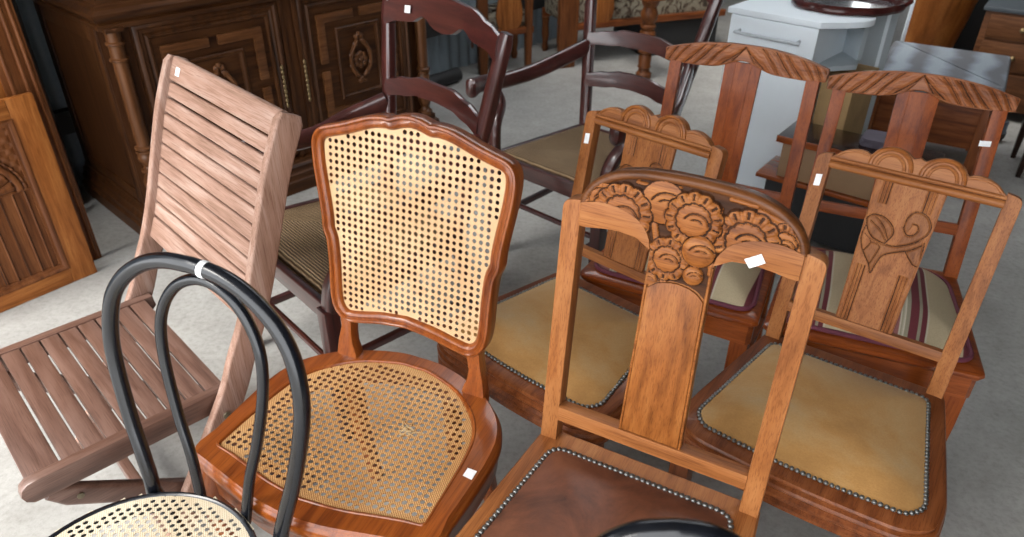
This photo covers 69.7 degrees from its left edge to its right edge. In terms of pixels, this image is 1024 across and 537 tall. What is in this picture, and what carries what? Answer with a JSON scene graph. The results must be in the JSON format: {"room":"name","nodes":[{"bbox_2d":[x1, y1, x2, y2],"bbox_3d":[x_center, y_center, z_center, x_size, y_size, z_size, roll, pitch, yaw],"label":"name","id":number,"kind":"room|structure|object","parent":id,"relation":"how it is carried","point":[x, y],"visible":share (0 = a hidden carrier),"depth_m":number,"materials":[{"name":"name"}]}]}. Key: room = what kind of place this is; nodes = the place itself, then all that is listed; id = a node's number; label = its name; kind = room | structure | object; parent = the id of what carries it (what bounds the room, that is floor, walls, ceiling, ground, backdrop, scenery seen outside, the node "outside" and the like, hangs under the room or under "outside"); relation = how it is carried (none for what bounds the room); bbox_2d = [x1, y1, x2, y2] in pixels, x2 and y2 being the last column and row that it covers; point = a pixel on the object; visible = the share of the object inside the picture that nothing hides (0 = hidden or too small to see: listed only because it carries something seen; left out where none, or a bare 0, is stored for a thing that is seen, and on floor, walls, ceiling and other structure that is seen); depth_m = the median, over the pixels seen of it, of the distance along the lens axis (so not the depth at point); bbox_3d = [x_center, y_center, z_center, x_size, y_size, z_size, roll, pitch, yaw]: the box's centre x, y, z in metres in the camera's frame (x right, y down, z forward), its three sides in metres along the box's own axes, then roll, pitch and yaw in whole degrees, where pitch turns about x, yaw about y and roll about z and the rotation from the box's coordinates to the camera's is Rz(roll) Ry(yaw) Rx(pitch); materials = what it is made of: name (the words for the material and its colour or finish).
{"room":"second-hand shop","nodes":[
{"label":"second-hand shop","id":0,"kind":"room"},
{"bbox_2d":[16,0,578,186],"bbox_3d":[0.366,-3.333,4.792,0.032,3.600,13.500,26,40,34],"label":"wall","id":1,"kind":"structure","parent":0,"point":[444,51],"depth_m":3.46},
{"bbox_2d":[53,0,544,135],"bbox_3d":[0.362,-2.052,5.516,0.068,0.100,13.400,26,40,34],"label":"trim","id":2,"kind":"structure","parent":1,"relation":"attached to","point":[63,117],"depth_m":3.27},
{"bbox_2d":[0,0,1023,536],"bbox_3d":[0.002,-0.260,3.381,18.000,0.100,18.000,0,32,0],"label":"floor","id":3,"kind":"structure","parent":0,"point":[985,443],"depth_m":2.55,"materials":[{"name":"concrete"}]},
{"bbox_2d":[11,0,84,203],"bbox_3d":[-2.092,-0.955,2.682,0.038,1.800,0.500,26,40,34],"label":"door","id":4,"kind":"structure","parent":3,"relation":"on","point":[14,3],"depth_m":3.00,"materials":[{"name":"brown wood"}]},
{"bbox_2d":[0,92,96,312],"bbox_3d":[-1.780,-0.179,2.481,0.052,0.705,0.540,23,39,31],"label":"door","id":5,"kind":"structure","parent":3,"relation":"on","point":[44,249],"depth_m":2.60,"materials":[{"name":"brown wood"}]},
{"bbox_2d":[0,0,101,259],"bbox_3d":[-1.848,-0.754,2.226,0.037,1.950,0.620,21,38,32],"label":"door","id":6,"kind":"structure","parent":3,"relation":"on","point":[18,74],"depth_m":2.52,"materials":[{"name":"brown wood"}]},
{"bbox_2d":[0,54,312,535],"bbox_3d":[-0.866,0.137,1.714,0.688,1.038,0.581,-27,41,-36],"label":"folding chair","id":7,"kind":"object","parent":3,"relation":"on","point":[204,202],"visible":0.84,"depth_m":1.63,"materials":[{"name":"brown wood"}]},
{"bbox_2d":[49,252,310,536],"bbox_3d":[-0.596,0.496,1.200,0.441,0.945,0.518,13,34,20],"label":"bentwood chair","id":8,"kind":"object","parent":3,"relation":"on","point":[235,291],"visible":1,"depth_m":1.25,"materials":[{"name":"black paint"}]},
{"bbox_2d":[32,0,439,234],"bbox_3d":[-1.170,-0.962,3.434,0.720,1.020,1.600,27,41,36],"label":"sideboard","id":9,"kind":"object","parent":3,"relation":"on","point":[313,60],"visible":0.6,"depth_m":3.07,"materials":[{"name":"brown wood"}]},
{"bbox_2d":[195,112,523,536],"bbox_3d":[-0.290,0.272,1.474,0.555,1.046,0.545,14,35,20],"label":"dining chair","id":10,"kind":"object","parent":3,"relation":"on","point":[470,478],"visible":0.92,"depth_m":1.46,"materials":[{"name":"brown wood"}]},
{"bbox_2d":[223,0,512,441],"bbox_3d":[-0.425,-0.194,2.170,0.665,1.080,0.684,-25,40,-35],"label":"armchair","id":11,"kind":"object","parent":3,"relation":"on","point":[302,266],"visible":0.39,"depth_m":2.08,"materials":[{"name":"brown wood"}]},
{"bbox_2d":[429,67,462,85],"bbox_3d":[-0.535,-1.155,4.609,0.090,0.089,0.550,26,40,34],"label":"pipe","id":12,"kind":"object","parent":3,"relation":"on","point":[453,75],"visible":0.34,"depth_m":4.68,"materials":[{"name":"black plastic"}]},
{"bbox_2d":[471,0,533,74],"bbox_3d":[-0.092,-1.714,4.920,0.405,0.720,0.343,-12,34,-18],"label":"oak chair","id":13,"kind":"object","parent":3,"relation":"on","point":[509,16],"visible":0.75,"depth_m":4.83,"materials":[{"name":"brown wood"}]},
{"bbox_2d":[474,4,524,28],"bbox_3d":[-0.088,-1.704,4.954,0.342,0.115,0.302,-12,34,-18],"label":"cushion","id":14,"kind":"object","parent":13,"relation":"on","point":[492,9],"depth_m":4.83,"materials":[{"name":"brown wood"}]},
{"bbox_2d":[437,105,727,459],"bbox_3d":[0.157,0.127,1.802,0.516,0.932,0.564,26,40,35],"label":"dining chair","id":15,"kind":"object","parent":3,"relation":"on","point":[605,325],"visible":0.54,"depth_m":1.73,"materials":[{"name":"brown wood"}]},
{"bbox_2d":[466,0,723,262],"bbox_3d":[0.301,-0.533,2.717,0.715,1.079,0.666,27,41,35],"label":"armchair","id":16,"kind":"object","parent":3,"relation":"on","point":[549,161],"visible":0.52,"depth_m":2.74,"materials":[{"name":"brown wood"}]},
{"bbox_2d":[541,0,725,78],"bbox_3d":[0.926,-1.822,5.100,1.340,0.720,0.960,-12,34,-18],"label":"settee","id":17,"kind":"object","parent":3,"relation":"on","point":[677,22],"visible":0.8,"depth_m":5.08,"materials":[{"name":"brown wood"}]},
{"bbox_2d":[544,0,707,22],"bbox_3d":[0.875,-1.942,5.287,1.232,0.175,0.442,-12,34,-18],"label":"cushion","id":18,"kind":"object","parent":17,"relation":"on","point":[623,9],"depth_m":5.14,"materials":[{"name":"fabric"}]},
{"bbox_2d":[455,167,828,536],"bbox_3d":[0.169,0.414,1.242,0.490,1.048,0.529,16,36,24],"label":"dining chair","id":19,"kind":"object","parent":3,"relation":"on","point":[563,484],"visible":0.99,"depth_m":1.28,"materials":[{"name":"brown wood"}]},
{"bbox_2d":[596,517,740,536],"bbox_3d":[0.136,0.771,0.770,0.430,0.945,0.518,1,32,2],"label":"bentwood chair","id":20,"kind":"object","parent":3,"relation":"on","point":[657,526],"visible":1,"depth_m":0.71,"materials":[{"name":"black paint"}]},
{"bbox_2d":[580,42,829,368],"bbox_3d":[0.523,-0.082,2.095,0.486,0.981,0.549,16,36,24],"label":"dining chair","id":21,"kind":"object","parent":3,"relation":"on","point":[740,295],"visible":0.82,"depth_m":2.01,"materials":[{"name":"red wood"}]},
{"bbox_2d":[716,0,876,188],"bbox_3d":[1.198,-0.693,3.170,0.513,0.830,0.451,26,41,35],"label":"drawer unit","id":22,"kind":"object","parent":3,"relation":"on","point":[835,42],"visible":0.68,"depth_m":2.95,"materials":[{"name":"white laminate"}]},
{"bbox_2d":[819,51,858,70],"bbox_3d":[1.340,-0.829,2.956,0.119,0.020,0.380,26,41,35],"label":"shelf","id":23,"kind":"object","parent":22,"relation":"attached to","point":[835,60],"depth_m":2.93,"materials":[{"name":"grey laminate"}]},
{"bbox_2d":[668,147,1021,536],"bbox_3d":[0.685,0.274,1.574,0.516,0.930,0.588,21,38,29],"label":"dining chair","id":24,"kind":"object","parent":3,"relation":"on","point":[861,452],"visible":0.97,"depth_m":1.51,"materials":[{"name":"brown wood"}]},
{"bbox_2d":[812,64,878,133],"bbox_3d":[1.377,-0.536,3.152,0.130,0.625,0.260,26,41,35],"label":"cardboard box","id":25,"kind":"object","parent":3,"relation":"on","point":[854,110],"visible":0.12,"depth_m":2.99,"materials":[{"name":"brown cardboard"}]},
{"bbox_2d":[755,121,945,253],"bbox_3d":[1.279,-0.271,2.873,0.620,0.471,0.220,23,39,31],"label":"side table","id":26,"kind":"object","parent":3,"relation":"on","point":[840,232],"visible":0.19,"depth_m":2.83,"materials":[{"name":"brown wood"}]},
{"bbox_2d":[755,156,868,206],"bbox_3d":[1.282,-0.319,2.847,0.620,0.018,0.212,23,39,31],"label":"shelf","id":27,"kind":"object","parent":26,"relation":"attached to","point":[769,171],"depth_m":2.84,"materials":[{"name":"brown wood"}]},
{"bbox_2d":[859,129,886,149],"bbox_3d":[1.383,-0.471,2.724,0.170,0.030,0.120,17,36,25],"label":"folded cloth","id":28,"kind":"object","parent":26,"relation":"on","point":[875,139],"visible":0.43,"depth_m":2.71,"materials":[{"name":"fabric"}]},
{"bbox_2d":[791,0,913,15],"bbox_3d":[1.365,-1.081,2.958,0.456,0.049,0.357,5,32,7],"label":"tray","id":29,"kind":"object","parent":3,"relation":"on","point":[836,7],"visible":1,"depth_m":2.88,"materials":[{"name":"brown wood"}]},
{"bbox_2d":[858,13,898,134],"bbox_3d":[1.558,-0.756,3.302,0.135,0.840,0.026,4,32,5],"label":"panel","id":30,"kind":"object","parent":3,"relation":"on","point":[880,35],"visible":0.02,"depth_m":3.16,"materials":[{"name":"grey laminate"}]},
{"bbox_2d":[763,70,1019,440],"bbox_3d":[0.951,0.034,1.935,0.486,0.960,0.573,13,34,19],"label":"dining chair","id":31,"kind":"object","parent":3,"relation":"on","point":[933,302],"visible":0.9,"depth_m":1.86,"materials":[{"name":"red wood"}]},
{"bbox_2d":[890,0,915,46],"bbox_3d":[1.998,-1.242,4.068,0.320,0.850,0.026,0,32,0],"label":"board","id":32,"kind":"object","parent":3,"relation":"on","point":[903,21],"visible":0.02,"depth_m":4.00,"materials":[{"name":"white laminate"}]},
{"bbox_2d":[867,41,1010,175],"bbox_3d":[2.083,-0.785,3.671,0.540,0.500,0.600,19,37,27],"label":"table","id":33,"kind":"object","parent":3,"relation":"on","point":[952,125],"visible":0.52,"depth_m":3.45,"materials":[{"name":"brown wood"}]},
{"bbox_2d":[904,0,977,47],"bbox_3d":[2.510,-1.574,4.459,0.614,1.000,0.614,0,32,0],"label":"wooden barrel","id":34,"kind":"object","parent":3,"relation":"on","point":[940,23],"visible":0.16,"depth_m":4.29,"materials":[{"name":"brown wood"}]},
{"bbox_2d":[953,0,988,50],"bbox_3d":[3.175,-1.762,4.811,0.550,0.950,0.418,6,33,8],"label":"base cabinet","id":35,"kind":"object","parent":3,"relation":"on","point":[967,39],"visible":0.02,"depth_m":4.74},
{"bbox_2d":[973,0,1023,113],"bbox_3d":[3.065,-1.151,4.159,0.830,0.610,0.471,22,38,30],"label":"dresser","id":36,"kind":"object","parent":3,"relation":"on","point":[1001,32],"visible":0.52,"depth_m":4.08,"materials":[{"name":"brown wood"}]},
{"bbox_2d":[999,118,1008,141],"bbox_3d":[2.625,-0.750,3.950,0.084,0.150,0.040,-11,34,-17],"label":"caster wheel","id":37,"kind":"object","parent":3,"relation":"on","point":[1006,124],"visible":0.23,"depth_m":3.94,"materials":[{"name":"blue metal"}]},
{"bbox_2d":[1010,119,1023,177],"bbox_3d":[2.738,-0.656,3.515,0.530,0.455,0.350,14,35,21],"label":"side table","id":38,"kind":"object","parent":3,"relation":"on","point":[1020,136],"visible":1,"depth_m":3.74,"materials":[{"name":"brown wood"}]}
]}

